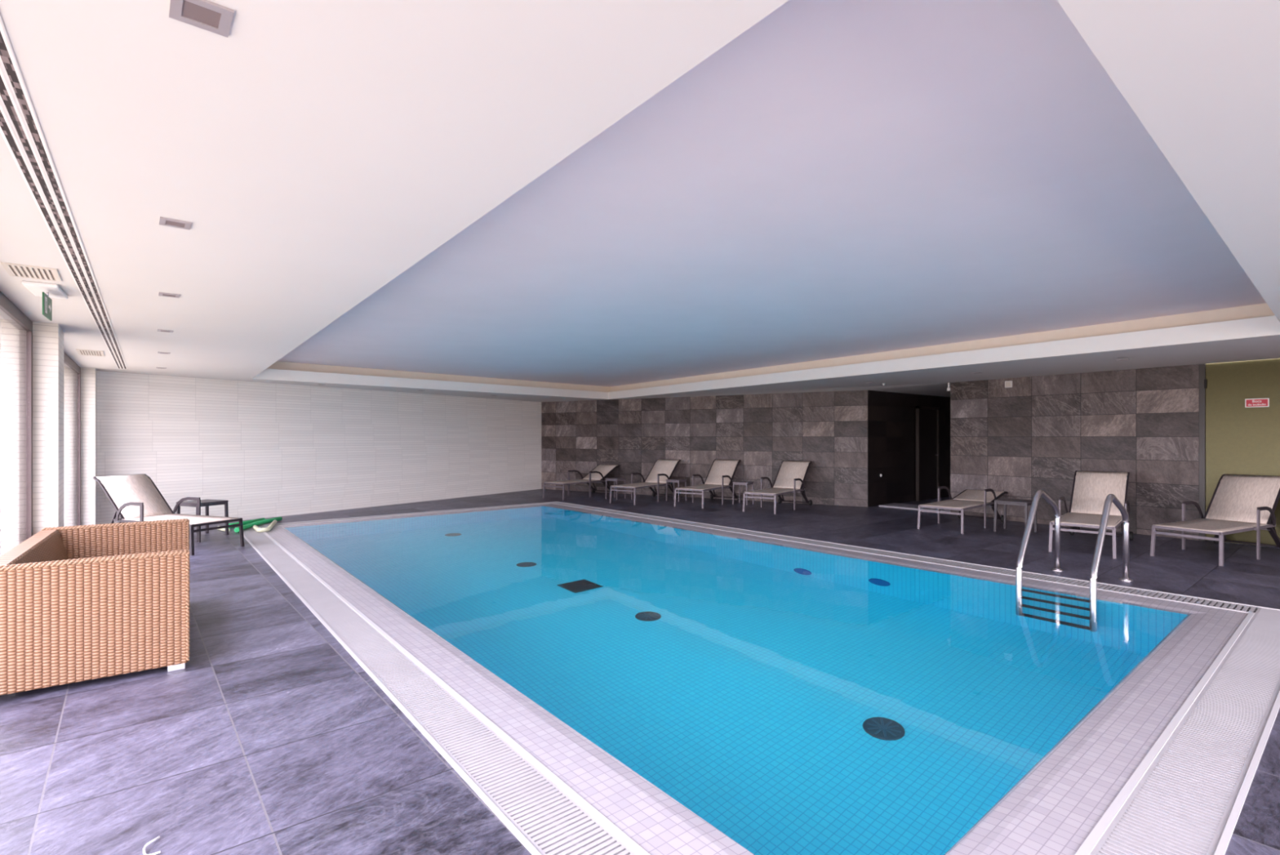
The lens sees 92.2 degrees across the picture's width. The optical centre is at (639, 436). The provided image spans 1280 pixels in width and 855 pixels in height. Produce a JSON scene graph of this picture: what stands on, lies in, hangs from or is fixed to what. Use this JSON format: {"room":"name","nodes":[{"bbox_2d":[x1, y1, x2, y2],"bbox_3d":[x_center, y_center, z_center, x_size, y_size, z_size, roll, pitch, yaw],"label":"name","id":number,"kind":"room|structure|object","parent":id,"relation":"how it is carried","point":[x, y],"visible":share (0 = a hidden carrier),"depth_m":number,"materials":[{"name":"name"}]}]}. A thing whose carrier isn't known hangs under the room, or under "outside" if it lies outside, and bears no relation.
{"room":"indoor swimming pool","nodes":[
{"label":"indoor swimming pool","id":0,"kind":"room"},
{"bbox_2d":[96,370,541,524],"bbox_3d":[-5.483,0.190,12.502,0.121,2.460,10.191,0,0,33],"label":"wall","id":1,"kind":"structure","parent":0,"point":[268,450],"depth_m":11.27,"materials":[{"name":"white tile"}]},
{"bbox_2d":[0,0,1279,401],"bbox_3d":[1.984,-1.105,9.776,17.450,0.330,19.500,0,0,-40],"label":"ceiling","id":2,"kind":"structure","parent":0,"point":[521,200],"depth_m":2.79,"materials":[{"name":"paint"}]},
{"bbox_2d":[0,262,62,281],"bbox_3d":[-3.462,-0.936,3.513,0.220,0.008,0.340,0,0,-40],"label":"ceiling vent","id":3,"kind":"object","parent":2,"relation":"in","point":[13,269],"visible":1,"depth_m":3.50,"materials":[{"name":"white metal"}]},
{"bbox_2d":[21,280,68,320],"bbox_3d":[-3.772,-0.848,3.913,0.160,0.185,0.400,0,0,-36],"label":"exit sign","id":4,"kind":"object","parent":2,"relation":"hanging from","point":[46,291],"visible":1,"depth_m":3.86,"materials":[{"name":"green plastic"}]},
{"bbox_2d":[0,15,127,368],"bbox_3d":[-3.216,-0.935,3.549,0.102,0.006,12.576,0,0,-38],"label":"ceiling vent","id":5,"kind":"object","parent":2,"relation":"in","point":[20,130],"visible":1,"depth_m":2.23,"materials":[{"name":"metal"}]},
{"bbox_2d":[75,349,104,356],"bbox_3d":[-6.146,-0.936,6.894,0.220,0.008,0.520,0,0,-40],"label":"ceiling vent","id":6,"kind":"object","parent":2,"relation":"in","point":[81,352],"visible":1,"depth_m":6.88,"materials":[{"name":"white metal"}]},
{"bbox_2d":[157,351,170,354],"bbox_3d":[-5.335,-0.937,6.904,0.110,0.006,0.110,0,0,-40],"label":"recessed light","id":7,"kind":"object","parent":2,"relation":"in","point":[157,352],"visible":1,"depth_m":6.89,"materials":[{"name":"white metal"}]},
{"bbox_2d":[157,328,173,333],"bbox_3d":[-4.208,-0.937,5.462,0.110,0.006,0.110,0,0,-40],"label":"recessed light","id":8,"kind":"object","parent":2,"relation":"in","point":[158,330],"visible":1,"depth_m":5.45,"materials":[{"name":"white metal"}]},
{"bbox_2d":[158,292,180,297],"bbox_3d":[-3.118,-0.937,4.079,0.110,0.006,0.110,0,0,-40],"label":"recessed light","id":9,"kind":"object","parent":2,"relation":"in","point":[161,294],"visible":1,"depth_m":4.07,"materials":[{"name":"white metal"}]},
{"bbox_2d":[159,216,191,230],"bbox_3d":[-2.044,-0.937,2.709,0.110,0.006,0.110,0,0,-40],"label":"recessed light","id":10,"kind":"object","parent":2,"relation":"in","point":[165,221],"visible":1,"depth_m":2.71,"materials":[{"name":"white metal"}]},
{"bbox_2d":[168,0,234,37],"bbox_3d":[-0.973,-0.937,1.366,0.110,0.006,0.110,0,0,-40],"label":"recessed light","id":11,"kind":"object","parent":2,"relation":"in","point":[206,15],"visible":1,"depth_m":1.37,"materials":[{"name":"white metal"}]},
{"bbox_2d":[0,488,1279,854],"bbox_3d":[1.984,1.520,9.776,17.450,0.200,19.500,0,0,-40],"label":"floor","id":12,"kind":"structure","parent":0,"point":[272,738],"depth_m":3.05,"materials":[{"name":"tile"}]},
{"bbox_2d":[0,290,32,555],"bbox_3d":[-1.937,0.240,1.151,0.070,2.360,9.845,0,0,-38],"label":"window","id":13,"kind":"structure","parent":12,"relation":"on","point":[15,327],"depth_m":4.47,"materials":[{"name":"glass"}]},
{"bbox_2d":[32,321,63,535],"bbox_3d":[-5.243,0.240,5.177,0.554,2.360,0.575,0,0,-40],"label":"pillar","id":14,"kind":"structure","parent":12,"relation":"on","point":[47,338],"depth_m":5.09,"materials":[{"name":"paint"}]},
{"bbox_2d":[63,351,80,526],"bbox_3d":[-6.496,0.240,6.916,0.070,2.360,3.700,0,0,-38],"label":"window","id":15,"kind":"structure","parent":12,"relation":"on","point":[72,371],"depth_m":7.64,"materials":[{"name":"glass"}]},
{"bbox_2d":[80,367,96,524],"bbox_3d":[-8.034,0.240,8.614,0.655,2.360,0.880,0,0,-40],"label":"pillar","id":16,"kind":"structure","parent":12,"relation":"on","point":[88,375],"depth_m":8.44,"materials":[{"name":"paint"}]},
{"bbox_2d":[0,518,190,695],"bbox_3d":[-3.673,1.059,4.256,0.910,0.722,1.870,0,0,-36],"label":"wicker armchair","id":17,"kind":"object","parent":12,"relation":"on","point":[82,602],"visible":1,"depth_m":3.57,"materials":[{"name":"brown wicker"}]},
{"bbox_2d":[142,835,160,854],"bbox_3d":[-1.683,1.412,2.124,0.049,0.011,0.106,0,0,-40],"label":"scrap","id":18,"kind":"object","parent":12,"relation":"on","point":[157,837],"visible":1,"depth_m":2.10,"materials":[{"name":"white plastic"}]},
{"bbox_2d":[93,473,244,555],"bbox_3d":[-6.139,0.971,7.999,1.921,0.901,0.712,0,0,20],"label":"sun lounger","id":19,"kind":"object","parent":12,"relation":"on","point":[134,497],"visible":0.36,"depth_m":8.11,"materials":[{"name":"fabric"}]},
{"bbox_2d":[176,498,228,539],"bbox_3d":[-6.247,1.170,8.799,0.448,0.500,0.448,0,0,20],"label":"side table","id":20,"kind":"object","parent":12,"relation":"on","point":[206,502],"visible":0.66,"depth_m":8.82,"materials":[{"name":"grey metal"}]},
{"bbox_2d":[217,525,230,531],"bbox_3d":[-6.268,1.386,9.263,0.350,0.058,0.062,0,0,37],"label":"noodle","id":21,"kind":"object","parent":12,"relation":"on","point":[220,529],"visible":0.4,"depth_m":9.21,"materials":[{"name":"beige plastic"}]},
{"bbox_2d":[228,517,265,528],"bbox_3d":[-6.327,1.384,9.906,0.076,0.066,0.725,0,0,9],"label":"noodle","id":22,"kind":"object","parent":12,"relation":"on","point":[246,522],"visible":0.59,"depth_m":9.91,"materials":[{"name":"green plastic"}]},
{"bbox_2d":[234,515,282,532],"bbox_3d":[-6.061,1.382,9.771,0.131,0.070,1.270,0,0,-4],"label":"noodle","id":23,"kind":"object","parent":12,"relation":"on","point":[277,518],"visible":0.88,"depth_m":9.82,"materials":[{"name":"green plastic"}]},
{"bbox_2d":[542,464,619,499],"bbox_3d":[-1.365,1.065,14.827,0.712,0.712,2.041,0,0,37],"label":"sun lounger","id":24,"kind":"object","parent":12,"relation":"on","point":[597,474],"visible":0.85,"depth_m":14.99,"materials":[{"name":"fabric"}]},
{"bbox_2d":[604,477,626,499],"bbox_3d":[-0.558,1.185,14.126,0.340,0.470,0.340,0,0,36],"label":"side table","id":25,"kind":"object","parent":12,"relation":"on","point":[614,479],"visible":0.98,"depth_m":14.08,"materials":[{"name":"metal"}]},
{"bbox_2d":[609,458,680,504],"bbox_3d":[0.161,0.978,13.776,0.712,0.887,1.933,0,0,34],"label":"sun lounger","id":26,"kind":"object","parent":12,"relation":"on","point":[662,469],"visible":0.85,"depth_m":14.11,"materials":[{"name":"fabric"}]},
{"bbox_2d":[666,478,686,501],"bbox_3d":[0.809,1.185,13.701,0.340,0.470,0.340,0,0,34],"label":"side table","id":27,"kind":"object","parent":12,"relation":"on","point":[673,480],"visible":0.98,"depth_m":13.65,"materials":[{"name":"metal"}]},
{"bbox_2d":[674,458,740,508],"bbox_3d":[1.485,0.968,13.177,0.712,0.906,1.917,0,0,32],"label":"sun lounger","id":28,"kind":"object","parent":12,"relation":"on","point":[721,473],"visible":0.91,"depth_m":13.56,"materials":[{"name":"fabric"}]},
{"bbox_2d":[732,480,754,505],"bbox_3d":[2.178,1.185,12.993,0.340,0.470,0.340,0,0,34],"label":"side table","id":29,"kind":"object","parent":12,"relation":"on","point":[737,482],"visible":0.98,"depth_m":12.94,"materials":[{"name":"metal"}]},
{"bbox_2d":[742,460,812,514],"bbox_3d":[2.771,0.964,12.247,0.712,0.915,1.908,0,0,36],"label":"sun lounger","id":30,"kind":"object","parent":12,"relation":"on","point":[790,477],"visible":1,"depth_m":12.62,"materials":[{"name":"fabric"}]},
{"bbox_2d":[879,502,950,511],"bbox_3d":[5.567,1.403,12.130,0.630,0.035,1.500,0,0,-40],"label":"kerb","id":31,"kind":"object","parent":12,"relation":"on","point":[899,505],"visible":0.5,"depth_m":12.19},
{"bbox_2d":[917,485,1008,533],"bbox_3d":[5.263,1.119,9.958,2.105,0.604,0.712,0,0,-43],"label":"sun lounger","id":32,"kind":"object","parent":12,"relation":"on","point":[968,499],"visible":0.91,"depth_m":9.90,"materials":[{"name":"fabric"}]},
{"bbox_2d":[993,497,1037,531],"bbox_3d":[5.622,1.185,9.224,0.446,0.470,0.446,0,0,-42],"label":"side table","id":33,"kind":"object","parent":12,"relation":"on","point":[1005,501],"visible":0.77,"depth_m":9.20,"materials":[{"name":"grey metal"}]},
{"bbox_2d":[1015,489,1133,599],"bbox_3d":[4.210,1.487,5.980,1.190,1.906,0.695,0,0,-40],"label":"pool ladder","id":34,"kind":"object","parent":12,"relation":"attached to","point":[1110,498],"visible":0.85,"depth_m":5.99,"materials":[{"name":"metal"}]},
{"bbox_2d":[1048,470,1133,558],"bbox_3d":[5.933,0.957,8.075,0.712,0.929,1.895,0,0,43],"label":"sun lounger","id":35,"kind":"object","parent":12,"relation":"on","point":[1091,489],"visible":0.85,"depth_m":8.45,"materials":[{"name":"metal"}]},
{"bbox_2d":[1150,474,1279,565],"bbox_3d":[7.072,0.959,7.484,1.899,0.925,0.712,0,0,-28],"label":"sun lounger","id":36,"kind":"object","parent":12,"relation":"on","point":[1238,503],"visible":1,"depth_m":7.64,"materials":[{"name":"metal"}]},
{"bbox_3d":[-0.603,1.485,7.210,6.250,0.130,11.180,0,0,-40],"label":"gutter","id":37,"kind":"object","parent":12,"relation":"in","visible":0},
{"bbox_2d":[236,502,561,527],"bbox_3d":[-4.007,1.431,11.478,5.882,0.022,0.216,0,0,-40],"label":"gutter grating","id":38,"kind":"object","parent":37,"relation":"on","point":[546,502],"visible":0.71,"depth_m":11.20,"materials":[{"name":"plastic"}]},
{"bbox_2d":[243,527,638,854],"bbox_3d":[-2.803,1.431,5.414,0.260,0.022,10.659,0,0,-38],"label":"gutter grating","id":39,"kind":"object","parent":37,"relation":"on","point":[553,821],"visible":0.79,"depth_m":2.88,"materials":[{"name":"plastic"}]},
{"bbox_2d":[235,501,1279,854],"bbox_3d":[-0.603,1.427,7.210,6.250,0.025,11.180,0,0,-40],"label":"rim","id":40,"kind":"object","parent":37,"relation":"on","point":[1222,846],"visible":0.89,"depth_m":2.87,"materials":[{"name":"white tile"}]},
{"bbox_2d":[553,502,1258,612],"bbox_3d":[1.645,1.431,9.124,0.265,0.022,10.631,0,0,-40],"label":"gutter grating","id":41,"kind":"object","parent":37,"relation":"on","point":[1116,588],"visible":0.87,"depth_m":6.75,"materials":[{"name":"plastic"}]},
{"bbox_2d":[1088,607,1279,854],"bbox_3d":[2.863,1.431,3.040,6.202,0.022,0.287,0,0,-40],"label":"gutter grating","id":42,"kind":"object","parent":37,"relation":"on","point":[1184,802],"visible":0.88,"depth_m":2.69,"materials":[{"name":"plastic"}]},
{"bbox_2d":[541,390,868,506],"bbox_3d":[0.958,0.190,14.693,8.564,2.460,0.150,0,0,31],"label":"wall","id":43,"kind":"structure","parent":0,"point":[829,430],"depth_m":14.08,"materials":[{"name":"stone"}]},
{"bbox_2d":[868,390,950,506],"bbox_3d":[6.147,0.190,13.750,3.971,2.460,0.101,0,0,-39],"label":"wall","id":44,"kind":"structure","parent":0,"point":[891,415],"depth_m":13.15,"materials":[{"name":"tile"}]},
{"bbox_2d":[915,405,939,501],"bbox_3d":[6.516,0.370,13.907,1.000,2.100,0.100,0,0,-40],"label":"door","id":45,"kind":"structure","parent":44,"relation":"in","point":[927,418],"depth_m":13.90,"materials":[{"name":"metal"}]},
{"bbox_2d":[950,364,1199,540],"bbox_3d":[6.795,0.190,9.944,0.300,2.460,3.461,0,0,-35],"label":"wall","id":46,"kind":"structure","parent":0,"point":[1031,435],"depth_m":9.58,"materials":[{"name":"stone"}]},
{"bbox_2d":[1004,380,1012,387],"bbox_3d":[6.245,-0.888,10.438,0.038,0.110,0.110,0,0,-35],"label":"wall box","id":47,"kind":"object","parent":46,"relation":"attached to","point":[1007,384],"visible":1,"depth_m":10.42,"materials":[{"name":"white plastic"}]},
{"bbox_2d":[1199,358,1279,547],"bbox_3d":[8.018,0.195,7.981,0.170,2.450,1.160,0,0,-35],"label":"wall","id":48,"kind":"structure","parent":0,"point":[1235,438],"depth_m":8.13,"materials":[{"name":"green paint"}]},
{"bbox_2d":[1244,398,1269,407],"bbox_3d":[7.995,-0.438,7.983,0.009,0.112,0.224,0,0,-35],"label":"wall sign","id":49,"kind":"object","parent":48,"relation":"attached to","point":[1249,402],"visible":1,"depth_m":7.98,"materials":[{"name":"red plastic"}]},
{"bbox_3d":[-0.658,2.165,7.268,4.960,1.370,10.080,0,0,-40],"label":"basin","id":50,"kind":"object","parent":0,"visible":0},
{"bbox_2d":[258,502,1254,854],"bbox_3d":[-0.619,1.448,7.229,5.670,0.064,10.650,0,0,-40],"label":"pool coping","id":51,"kind":"object","parent":50,"relation":"on","point":[1068,802],"visible":0.89,"depth_m":2.92,"materials":[{"name":"tile"}]},
{"bbox_2d":[253,520,277,532],"bbox_3d":[-5.833,1.384,9.544,0.277,0.062,0.949,0,0,-25],"label":"noodle","id":52,"kind":"object","parent":51,"relation":"on","point":[273,522],"visible":1,"depth_m":9.23,"materials":[{"name":"beige plastic"}]},
{"bbox_2d":[283,505,1192,854],"bbox_3d":[-0.658,1.429,7.268,5.016,0.001,10.136,0,0,-40],"label":"pool water","id":53,"kind":"object","parent":51,"relation":"in","point":[793,700],"visible":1,"depth_m":3.94,"materials":[{"name":"blue liquid"}]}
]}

